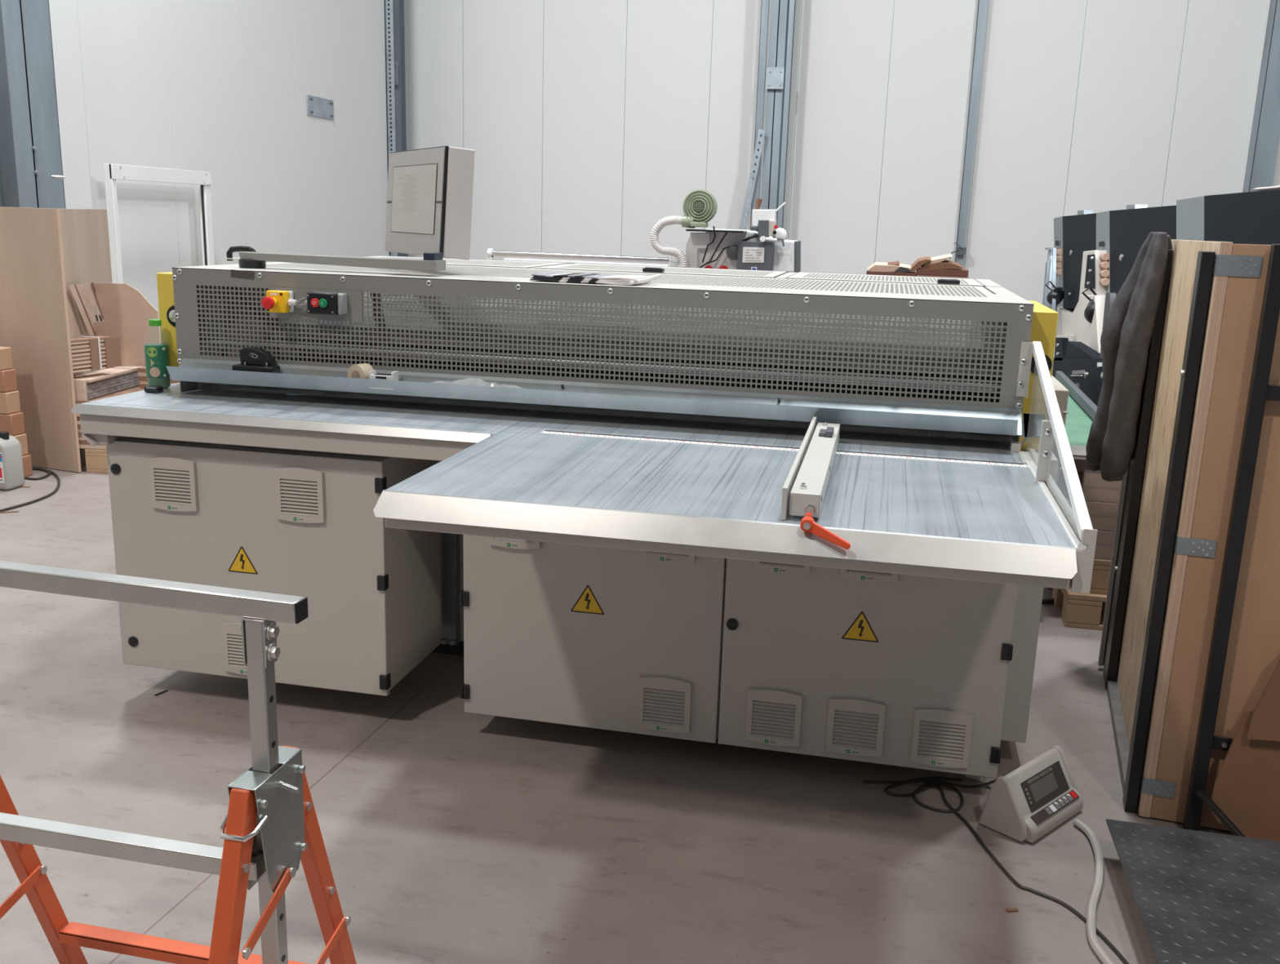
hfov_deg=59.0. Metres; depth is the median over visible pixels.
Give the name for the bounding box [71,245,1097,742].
machine
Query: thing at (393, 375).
bracket
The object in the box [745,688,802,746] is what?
vent
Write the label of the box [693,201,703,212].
grille
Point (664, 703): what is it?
vent
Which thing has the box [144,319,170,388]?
juice bottle
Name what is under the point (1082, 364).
plate
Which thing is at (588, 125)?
wall
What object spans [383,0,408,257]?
steel column
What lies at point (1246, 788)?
cardboard sheet
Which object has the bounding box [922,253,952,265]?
scrap
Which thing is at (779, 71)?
steel column
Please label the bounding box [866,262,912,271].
scrap
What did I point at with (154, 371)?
print
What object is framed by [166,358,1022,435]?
metal beam
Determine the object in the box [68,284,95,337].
cardboard
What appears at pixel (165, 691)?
debris
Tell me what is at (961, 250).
steel post
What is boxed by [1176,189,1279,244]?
unit
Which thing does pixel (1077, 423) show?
conveyor
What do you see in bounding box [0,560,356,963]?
sawhorse
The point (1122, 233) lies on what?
unit
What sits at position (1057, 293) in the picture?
motor
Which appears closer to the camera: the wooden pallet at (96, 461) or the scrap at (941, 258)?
the scrap at (941, 258)
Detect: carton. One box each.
[1046,577,1106,630]
[1060,445,1101,472]
[1068,498,1118,531]
[1076,471,1121,502]
[1093,529,1115,559]
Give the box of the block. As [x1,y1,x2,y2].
[86,369,139,399]
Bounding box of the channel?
[36,0,66,208]
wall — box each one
[48,0,389,343]
[404,0,1279,304]
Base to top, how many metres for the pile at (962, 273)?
1.351 m
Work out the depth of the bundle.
6.64 m
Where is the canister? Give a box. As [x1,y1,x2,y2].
[0,431,24,490]
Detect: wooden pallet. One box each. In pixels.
[84,448,108,473]
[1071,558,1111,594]
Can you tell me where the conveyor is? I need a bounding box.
[1055,370,1097,499]
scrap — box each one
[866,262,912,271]
[885,261,899,266]
[893,266,911,272]
[909,256,931,271]
[920,260,962,269]
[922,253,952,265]
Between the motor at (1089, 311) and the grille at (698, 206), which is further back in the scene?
the motor at (1089, 311)
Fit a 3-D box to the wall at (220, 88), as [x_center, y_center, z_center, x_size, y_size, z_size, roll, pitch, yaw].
[-5.526,-4.428,4.151,0.150,9.500,20.970,4,13,12]
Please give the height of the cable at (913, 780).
0.099 m
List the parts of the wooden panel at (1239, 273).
panel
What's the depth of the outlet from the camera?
7.21 m
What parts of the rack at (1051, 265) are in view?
rod, rod, rod, rod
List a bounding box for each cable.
[862,766,1018,787]
[884,776,1128,963]
[964,774,992,788]
[1073,818,1115,963]
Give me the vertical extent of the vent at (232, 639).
0.165 m
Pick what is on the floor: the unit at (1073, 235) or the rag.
the unit at (1073, 235)
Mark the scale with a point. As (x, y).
(1200, 897)
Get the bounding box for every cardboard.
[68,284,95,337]
[75,282,104,328]
[93,282,159,366]
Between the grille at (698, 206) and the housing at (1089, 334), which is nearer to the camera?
the grille at (698, 206)
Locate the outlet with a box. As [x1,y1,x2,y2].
[681,215,695,228]
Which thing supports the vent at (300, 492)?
attached to the base cabinet at (287, 522)
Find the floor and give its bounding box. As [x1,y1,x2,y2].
[0,463,1233,963]
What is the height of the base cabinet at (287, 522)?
0.729 m
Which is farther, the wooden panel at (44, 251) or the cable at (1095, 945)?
the wooden panel at (44, 251)
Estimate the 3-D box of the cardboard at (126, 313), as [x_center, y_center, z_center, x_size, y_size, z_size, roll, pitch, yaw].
[-3.180,-0.966,6.985,0.466,0.512,0.008,4,13,12]
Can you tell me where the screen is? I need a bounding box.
[1025,767,1052,803]
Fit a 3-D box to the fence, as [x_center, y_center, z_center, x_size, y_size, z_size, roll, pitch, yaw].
[0.445,-0.026,2.668,0.144,0.099,0.985,4,13,12]
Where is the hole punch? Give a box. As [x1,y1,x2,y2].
[231,347,280,373]
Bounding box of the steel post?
[949,0,987,266]
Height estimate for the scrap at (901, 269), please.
0.036 m
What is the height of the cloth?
0.018 m
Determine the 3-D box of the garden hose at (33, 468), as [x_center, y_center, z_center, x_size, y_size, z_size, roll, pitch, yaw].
[-3.501,-0.048,6.540,0.171,0.014,0.304,-5,15,-27]
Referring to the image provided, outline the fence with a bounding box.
[780,417,850,549]
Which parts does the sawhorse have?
leg, rail, leg, pin handle, post, leg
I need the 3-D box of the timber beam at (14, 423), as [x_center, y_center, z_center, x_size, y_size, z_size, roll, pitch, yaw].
[-4.113,-0.374,6.538,1.196,0.122,0.100,4,13,12]
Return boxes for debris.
[0,511,18,513]
[154,689,168,695]
[1004,907,1018,911]
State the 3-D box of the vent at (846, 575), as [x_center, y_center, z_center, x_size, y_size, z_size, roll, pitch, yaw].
[0.613,0.186,3.003,0.152,0.165,0.014,4,13,12]
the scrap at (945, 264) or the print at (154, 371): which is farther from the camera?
the scrap at (945, 264)
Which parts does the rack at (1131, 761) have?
rod, post, post, post, post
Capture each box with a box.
[73,378,88,400]
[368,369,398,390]
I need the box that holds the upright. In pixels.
[1099,293,1116,358]
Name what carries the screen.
on the indicator
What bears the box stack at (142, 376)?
on the box stack at (83, 443)
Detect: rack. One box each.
[1042,248,1056,361]
[1097,244,1279,836]
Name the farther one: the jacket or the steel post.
the steel post
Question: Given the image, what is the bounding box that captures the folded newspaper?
[529,271,660,284]
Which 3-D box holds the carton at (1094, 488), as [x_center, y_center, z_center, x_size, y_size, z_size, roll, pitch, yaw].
[1.892,0.002,4.528,0.261,0.113,0.251,4,13,12]
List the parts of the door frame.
post, post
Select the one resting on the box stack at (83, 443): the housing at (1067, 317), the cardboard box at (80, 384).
the cardboard box at (80, 384)
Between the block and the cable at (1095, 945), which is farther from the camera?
the block
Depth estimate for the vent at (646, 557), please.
3.13 m
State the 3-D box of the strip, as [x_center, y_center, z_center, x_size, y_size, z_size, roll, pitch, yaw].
[-3.194,-5.196,14.477,0.100,6.500,0.003,4,13,12]
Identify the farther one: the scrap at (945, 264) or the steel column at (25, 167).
the steel column at (25, 167)
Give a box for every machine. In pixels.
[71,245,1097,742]
[486,202,800,271]
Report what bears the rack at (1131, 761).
on the floor
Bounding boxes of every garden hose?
[0,466,60,511]
[24,467,51,479]
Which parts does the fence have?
lever arm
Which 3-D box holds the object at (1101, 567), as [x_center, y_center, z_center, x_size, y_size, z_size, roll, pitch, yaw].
[2.392,0.350,4.683,1.212,0.140,0.624,4,13,12]
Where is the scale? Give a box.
[1106,818,1279,963]
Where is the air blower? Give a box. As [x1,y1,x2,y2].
[649,189,746,267]
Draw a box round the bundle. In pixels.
[70,335,121,373]
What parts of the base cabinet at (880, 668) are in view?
door, door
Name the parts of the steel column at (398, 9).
splice plate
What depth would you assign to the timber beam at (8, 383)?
6.35 m
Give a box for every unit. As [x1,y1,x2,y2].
[1050,209,1096,374]
[1096,204,1176,294]
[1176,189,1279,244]
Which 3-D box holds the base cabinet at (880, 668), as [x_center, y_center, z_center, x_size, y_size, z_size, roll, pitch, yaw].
[0.275,0.336,3.338,1.544,0.754,0.444,4,13,12]
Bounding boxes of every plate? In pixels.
[306,94,333,119]
[1052,337,1102,421]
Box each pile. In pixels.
[866,271,915,276]
[915,266,968,278]
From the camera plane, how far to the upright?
6.73 m
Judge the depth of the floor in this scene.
2.95 m
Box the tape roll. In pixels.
[347,363,373,378]
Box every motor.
[1044,280,1064,311]
[1081,286,1097,323]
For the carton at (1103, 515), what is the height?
0.113 m
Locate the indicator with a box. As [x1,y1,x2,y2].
[978,745,1083,843]
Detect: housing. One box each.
[1055,302,1078,341]
[1073,250,1106,353]
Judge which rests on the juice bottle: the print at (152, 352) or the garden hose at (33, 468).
the print at (152, 352)
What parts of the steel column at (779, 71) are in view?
splice plate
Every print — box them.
[146,346,157,357]
[150,367,159,377]
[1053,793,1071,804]
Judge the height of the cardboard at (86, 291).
0.406 m
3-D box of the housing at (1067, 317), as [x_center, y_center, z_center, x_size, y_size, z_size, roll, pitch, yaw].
[3.937,-1.435,10.036,0.360,0.598,1.789,4,13,12]
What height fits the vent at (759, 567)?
0.165 m
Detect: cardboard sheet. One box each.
[73,366,145,382]
[1211,710,1279,841]
[1246,659,1279,741]
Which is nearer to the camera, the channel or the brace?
the channel
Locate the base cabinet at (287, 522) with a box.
[106,436,441,696]
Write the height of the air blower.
0.505 m
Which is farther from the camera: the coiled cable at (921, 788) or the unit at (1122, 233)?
the unit at (1122, 233)
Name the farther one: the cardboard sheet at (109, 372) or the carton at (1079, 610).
the cardboard sheet at (109, 372)
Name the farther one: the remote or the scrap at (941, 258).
the scrap at (941, 258)
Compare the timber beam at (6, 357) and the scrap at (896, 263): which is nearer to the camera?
the scrap at (896, 263)
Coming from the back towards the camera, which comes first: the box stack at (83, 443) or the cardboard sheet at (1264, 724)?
the box stack at (83, 443)
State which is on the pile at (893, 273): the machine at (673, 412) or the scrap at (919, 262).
the scrap at (919, 262)
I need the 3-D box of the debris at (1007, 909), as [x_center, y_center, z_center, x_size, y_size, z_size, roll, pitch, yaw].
[0.862,0.992,2.622,0.028,0.004,0.010,0,13,-8]
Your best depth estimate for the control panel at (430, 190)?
3.60 m
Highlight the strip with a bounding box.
[385,0,397,256]
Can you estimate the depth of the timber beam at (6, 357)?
6.34 m
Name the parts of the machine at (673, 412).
lift handle, patch plate, rail, guard panel, handle, frame, handle, panel, corner plate, rail, rail, plate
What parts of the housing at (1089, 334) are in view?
control plate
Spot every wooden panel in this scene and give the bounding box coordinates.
[0,207,112,472]
[1115,240,1279,831]
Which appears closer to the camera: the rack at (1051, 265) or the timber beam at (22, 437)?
the timber beam at (22, 437)
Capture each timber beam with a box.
[0,346,13,370]
[0,368,17,392]
[0,391,20,413]
[0,412,25,435]
[13,433,28,455]
[22,454,32,476]
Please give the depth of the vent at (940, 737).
3.07 m
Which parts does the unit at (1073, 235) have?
plate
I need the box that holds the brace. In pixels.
[739,128,765,230]
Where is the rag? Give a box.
[755,198,762,231]
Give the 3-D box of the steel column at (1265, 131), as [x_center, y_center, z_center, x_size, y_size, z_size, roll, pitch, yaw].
[7.554,-6.091,13.102,0.250,9.500,0.250,4,13,12]
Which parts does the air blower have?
casing, mount plate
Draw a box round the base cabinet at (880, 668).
[459,534,1017,777]
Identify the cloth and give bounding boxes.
[1253,185,1279,191]
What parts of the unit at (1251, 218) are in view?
plate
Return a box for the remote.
[143,385,163,393]
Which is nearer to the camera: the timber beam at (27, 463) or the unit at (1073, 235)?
the timber beam at (27, 463)
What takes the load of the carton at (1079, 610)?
on the floor
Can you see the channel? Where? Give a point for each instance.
(43, 9)
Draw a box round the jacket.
[1085,231,1172,481]
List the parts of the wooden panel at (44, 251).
panel, panel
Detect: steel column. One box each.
[0,0,54,208]
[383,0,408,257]
[750,0,795,236]
[1242,0,1279,192]
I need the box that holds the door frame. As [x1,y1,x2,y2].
[103,164,214,284]
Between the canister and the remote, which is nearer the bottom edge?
the canister
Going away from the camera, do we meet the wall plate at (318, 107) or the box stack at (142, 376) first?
the box stack at (142, 376)
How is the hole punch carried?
in the machine at (673, 412)
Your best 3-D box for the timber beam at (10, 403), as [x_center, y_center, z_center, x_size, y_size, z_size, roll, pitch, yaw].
[-4.117,-0.495,6.513,1.180,0.122,0.100,4,13,12]
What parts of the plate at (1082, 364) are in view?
plate, bolt plate, plate, knob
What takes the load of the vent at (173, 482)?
attached to the base cabinet at (287, 522)
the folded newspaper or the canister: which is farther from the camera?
the canister
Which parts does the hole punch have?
lever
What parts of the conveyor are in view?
frame, rail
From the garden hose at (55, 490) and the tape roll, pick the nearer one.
the tape roll
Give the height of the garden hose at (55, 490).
0.014 m
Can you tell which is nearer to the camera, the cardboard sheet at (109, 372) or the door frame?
the cardboard sheet at (109, 372)
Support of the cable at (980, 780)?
on the floor
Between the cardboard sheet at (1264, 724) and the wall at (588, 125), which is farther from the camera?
the wall at (588, 125)
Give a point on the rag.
(758, 202)
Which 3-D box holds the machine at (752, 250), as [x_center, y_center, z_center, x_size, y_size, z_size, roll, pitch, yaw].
[0.007,-0.680,7.737,2.253,2.444,0.520,4,13,12]
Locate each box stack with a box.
[75,385,139,448]
[137,366,179,391]
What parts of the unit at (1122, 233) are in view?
plate, knob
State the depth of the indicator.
2.97 m
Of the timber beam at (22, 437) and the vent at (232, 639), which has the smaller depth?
the vent at (232, 639)
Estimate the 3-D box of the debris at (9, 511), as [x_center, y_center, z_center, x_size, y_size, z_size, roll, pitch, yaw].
[-3.196,0.152,5.731,0.084,0.004,0.010,-4,14,-24]
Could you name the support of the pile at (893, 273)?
on the floor
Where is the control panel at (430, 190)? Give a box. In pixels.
[238,146,475,271]
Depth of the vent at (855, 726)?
3.11 m
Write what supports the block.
on the box stack at (83, 443)
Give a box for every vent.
[148,457,198,511]
[222,622,247,675]
[274,466,325,523]
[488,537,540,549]
[636,675,692,733]
[640,551,695,563]
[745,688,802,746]
[753,560,810,574]
[826,697,885,756]
[840,568,898,582]
[910,707,973,768]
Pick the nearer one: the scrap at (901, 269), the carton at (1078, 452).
the carton at (1078, 452)
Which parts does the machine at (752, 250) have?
motor, data plate, button panel, lever, antenna rod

